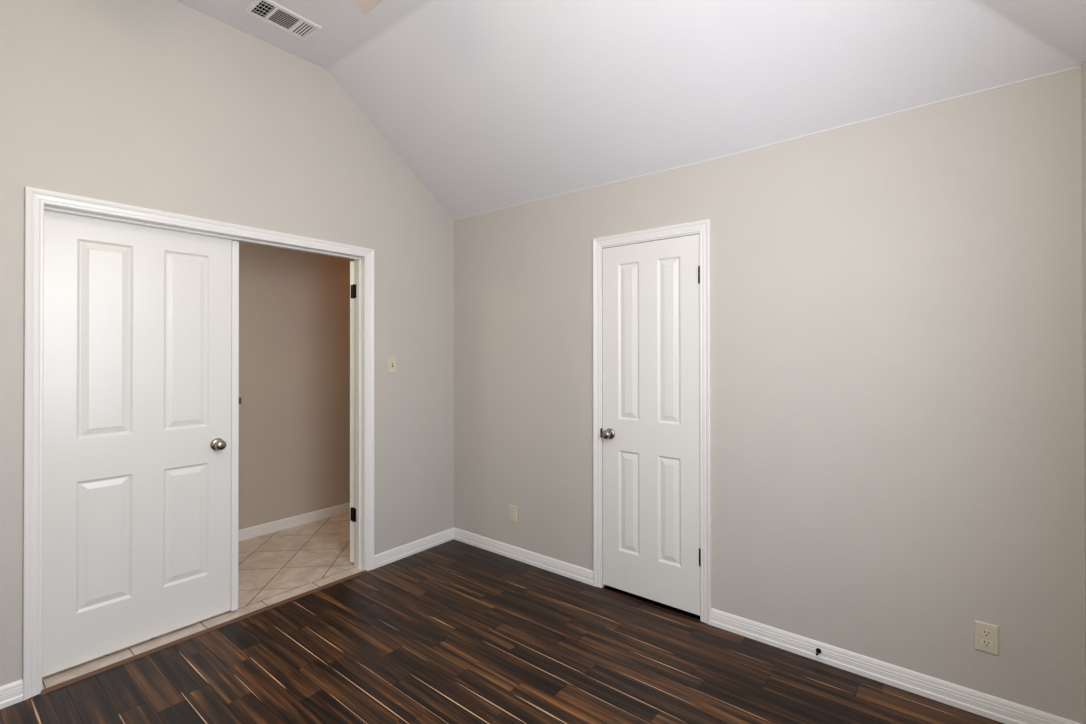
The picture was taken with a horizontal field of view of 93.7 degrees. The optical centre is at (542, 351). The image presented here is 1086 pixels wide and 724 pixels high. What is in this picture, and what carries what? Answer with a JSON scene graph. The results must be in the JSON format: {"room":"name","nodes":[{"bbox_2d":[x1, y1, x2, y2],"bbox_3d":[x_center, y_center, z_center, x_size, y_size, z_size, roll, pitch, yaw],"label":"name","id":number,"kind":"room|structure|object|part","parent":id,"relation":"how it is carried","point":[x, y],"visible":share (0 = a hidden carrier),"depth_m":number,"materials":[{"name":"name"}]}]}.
{"room":"empty bedroom","nodes":[
{"label":"empty bedroom","id":0,"kind":"room"},
{"bbox_2d":[0,0,453,685],"bbox_3d":[-1.870,-0.202,2.509,0.115,3.250,3.665,0,0,39],"label":"wall","id":1,"kind":"structure","parent":0,"point":[162,105],"depth_m":2.64,"materials":[{"name":"paint"}]},
{"bbox_2d":[0,679,22,708],"bbox_3d":[-2.504,1.377,1.597,0.016,0.083,1.228,0,0,39],"label":"baseboard","id":2,"kind":"structure","parent":1,"relation":"attached to","point":[11,693],"depth_m":2.05,"materials":[{"name":"white paint"}]},
{"bbox_2d":[42,210,240,676],"bbox_3d":[-1.896,0.399,2.483,0.101,2.012,0.791,0,0,39],"label":"door","id":3,"kind":"structure","parent":1,"relation":"in","point":[141,400],"depth_m":2.44,"materials":[{"name":"white paint"}]},
{"bbox_3d":[-1.704,0.494,2.686,0.054,0.054,0.054,0,0,39],"label":"knob","id":4,"kind":"part","parent":3,"relation":"part of","materials":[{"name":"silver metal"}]},
{"bbox_2d":[23,186,374,700],"bbox_3d":[-1.667,0.375,2.756,0.146,2.098,1.621,0,0,39],"label":"door frame","id":5,"kind":"structure","parent":1,"relation":"attached to","point":[37,200],"depth_m":2.22,"materials":[{"name":"white paint"}]},
{"bbox_2d":[41,570,366,694],"bbox_3d":[-1.615,1.419,2.707,0.027,0.010,1.513,0,0,39],"label":"trim","id":6,"kind":"structure","parent":1,"relation":"attached to","point":[73,680],"depth_m":2.52,"materials":[{"name":"brown wood"}]},
{"bbox_2d":[350,261,353,562],"bbox_3d":[-1.159,0.402,3.740,0.040,2.006,0.758,0,0,18],"label":"door","id":7,"kind":"structure","parent":1,"relation":"in","point":[351,262],"depth_m":3.39,"materials":[{"name":"white paint"}]},
{"bbox_2d":[388,357,396,373],"bbox_3d":[-1.022,0.093,3.466,0.016,0.114,0.070,0,0,39],"label":"light switch","id":8,"kind":"object","parent":1,"relation":"attached to","point":[392,361],"visible":1,"depth_m":3.47,"materials":[{"name":"beige plastic"}]},
{"bbox_2d":[374,527,453,568],"bbox_3d":[-0.894,1.387,3.620,0.016,0.083,0.701,0,0,39],"label":"baseboard","id":9,"kind":"structure","parent":1,"relation":"attached to","point":[381,559],"depth_m":3.58,"materials":[{"name":"white paint"}]},
{"bbox_2d":[233,240,353,529],"bbox_3d":[-1.913,0.178,3.510,1.203,2.500,4.450,0,0,39],"label":"wall","id":10,"kind":"structure","parent":0,"point":[294,305],"depth_m":4.14,"materials":[{"name":"paint"}]},
{"bbox_2d":[238,502,349,540],"bbox_3d":[-2.299,1.384,3.812,0.014,0.081,4.250,0,0,39],"label":"baseboard","id":11,"kind":"structure","parent":10,"relation":"attached to","point":[258,530],"depth_m":4.13,"materials":[{"name":"white paint"}]},
{"bbox_2d":[0,512,1003,723],"bbox_3d":[-0.647,1.433,2.274,4.613,0.036,4.600,0,0,39],"label":"floor","id":12,"kind":"structure","parent":0,"point":[453,631],"depth_m":2.32,"materials":[{"name":"laminate"}]},
{"bbox_2d":[175,0,1085,218],"bbox_3d":[-0.477,-1.380,1.480,3.355,0.742,3.573,0,0,39],"label":"ceiling","id":13,"kind":"structure","parent":0,"point":[490,104],"depth_m":2.47,"materials":[{"name":"paint"}]},
{"bbox_2d":[244,0,321,40],"bbox_3d":[-1.342,-1.717,2.639,0.188,0.013,0.310,0,0,39],"label":"ceiling vent","id":14,"kind":"object","parent":13,"relation":"in","point":[270,12],"visible":1,"depth_m":2.63,"materials":[{"name":"white metal"}]},
{"bbox_2d":[348,0,382,13],"bbox_3d":[-0.987,-1.458,1.488,1.253,0.545,1.274,0,0,39],"label":"ceiling fan","id":15,"kind":"object","parent":13,"relation":"hanging from","point":[365,6],"visible":1,"depth_m":2.02,"materials":[{"name":"white metal"}]},
{"bbox_2d":[454,68,1085,723],"bbox_3d":[0.661,-0.203,2.911,3.575,3.250,0.115,0,0,39],"label":"wall","id":16,"kind":"structure","parent":0,"point":[897,409],"depth_m":2.25,"materials":[{"name":"paint"}]},
{"bbox_2d":[509,505,516,523],"bbox_3d":[-0.210,1.126,3.519,0.072,0.114,0.009,0,0,39],"label":"electrical outlet","id":17,"kind":"object","parent":16,"relation":"attached to","point":[512,509],"visible":1,"depth_m":3.51,"materials":[{"name":"beige plastic"}]},
{"bbox_2d":[454,527,592,585],"bbox_3d":[-0.189,1.385,3.496,1.274,0.083,0.016,0,0,39],"label":"baseboard","id":18,"kind":"structure","parent":16,"relation":"attached to","point":[581,574],"depth_m":3.42,"materials":[{"name":"white paint"}]},
{"bbox_2d":[602,234,700,615],"bbox_3d":[0.591,0.389,2.872,0.611,2.023,0.101,0,0,39],"label":"door","id":19,"kind":"structure","parent":16,"relation":"in","point":[651,432],"depth_m":2.87,"materials":[{"name":"white paint"}]},
{"bbox_3d":[0.378,0.491,3.011,0.054,0.054,0.054,0,0,39],"label":"knob","id":20,"kind":"part","parent":19,"relation":"part of","materials":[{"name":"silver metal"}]},
{"bbox_2d":[593,219,711,624],"bbox_3d":[0.626,0.367,2.925,0.721,2.112,0.133,0,0,39],"label":"door frame","id":21,"kind":"structure","parent":16,"relation":"attached to","point":[702,227],"depth_m":2.77,"materials":[{"name":"white paint"}]},
{"bbox_2d":[454,65,1080,219],"bbox_3d":[0.623,-1.009,2.869,3.345,0.023,0.004,0,0,39],"label":"trim","id":22,"kind":"structure","parent":16,"relation":"attached to","point":[1072,68],"depth_m":2.34,"materials":[{"name":"paint"}]},
{"bbox_2d":[710,608,1080,723],"bbox_3d":[1.402,1.377,2.230,1.350,0.083,0.016,0,0,39],"label":"baseboard","id":23,"kind":"structure","parent":16,"relation":"attached to","point":[989,706],"depth_m":2.17,"materials":[{"name":"white paint"}]},
{"bbox_2d":[974,620,998,655],"bbox_3d":[1.724,1.114,1.980,0.072,0.114,0.009,0,0,39],"label":"electrical outlet","id":24,"kind":"object","parent":16,"relation":"attached to","point":[986,635],"visible":1,"depth_m":1.98,"materials":[{"name":"beige plastic"}]},
{"bbox_2d":[981,639,991,647],"bbox_3d":[1.723,1.134,1.978,0.034,0.027,0.003,0,0,39],"label":"receptacle","id":25,"kind":"object","parent":24,"relation":"attached to","point":[985,643],"depth_m":1.98,"materials":[{"name":"beige plastic"}]},
{"bbox_2d":[981,629,991,637],"bbox_3d":[1.723,1.095,1.978,0.034,0.027,0.003,0,0,39],"label":"receptacle","id":26,"kind":"object","parent":24,"relation":"attached to","point":[985,633],"depth_m":1.98,"materials":[{"name":"beige plastic"}]},
{"bbox_2d":[1081,57,1085,703],"bbox_3d":[0.838,-0.216,0.355,0.115,3.250,3.665,0,0,39],"label":"wall","id":27,"kind":"structure","parent":0,"point":[1083,65],"depth_m":1.80,"materials":[{"name":"paint"}]}
]}

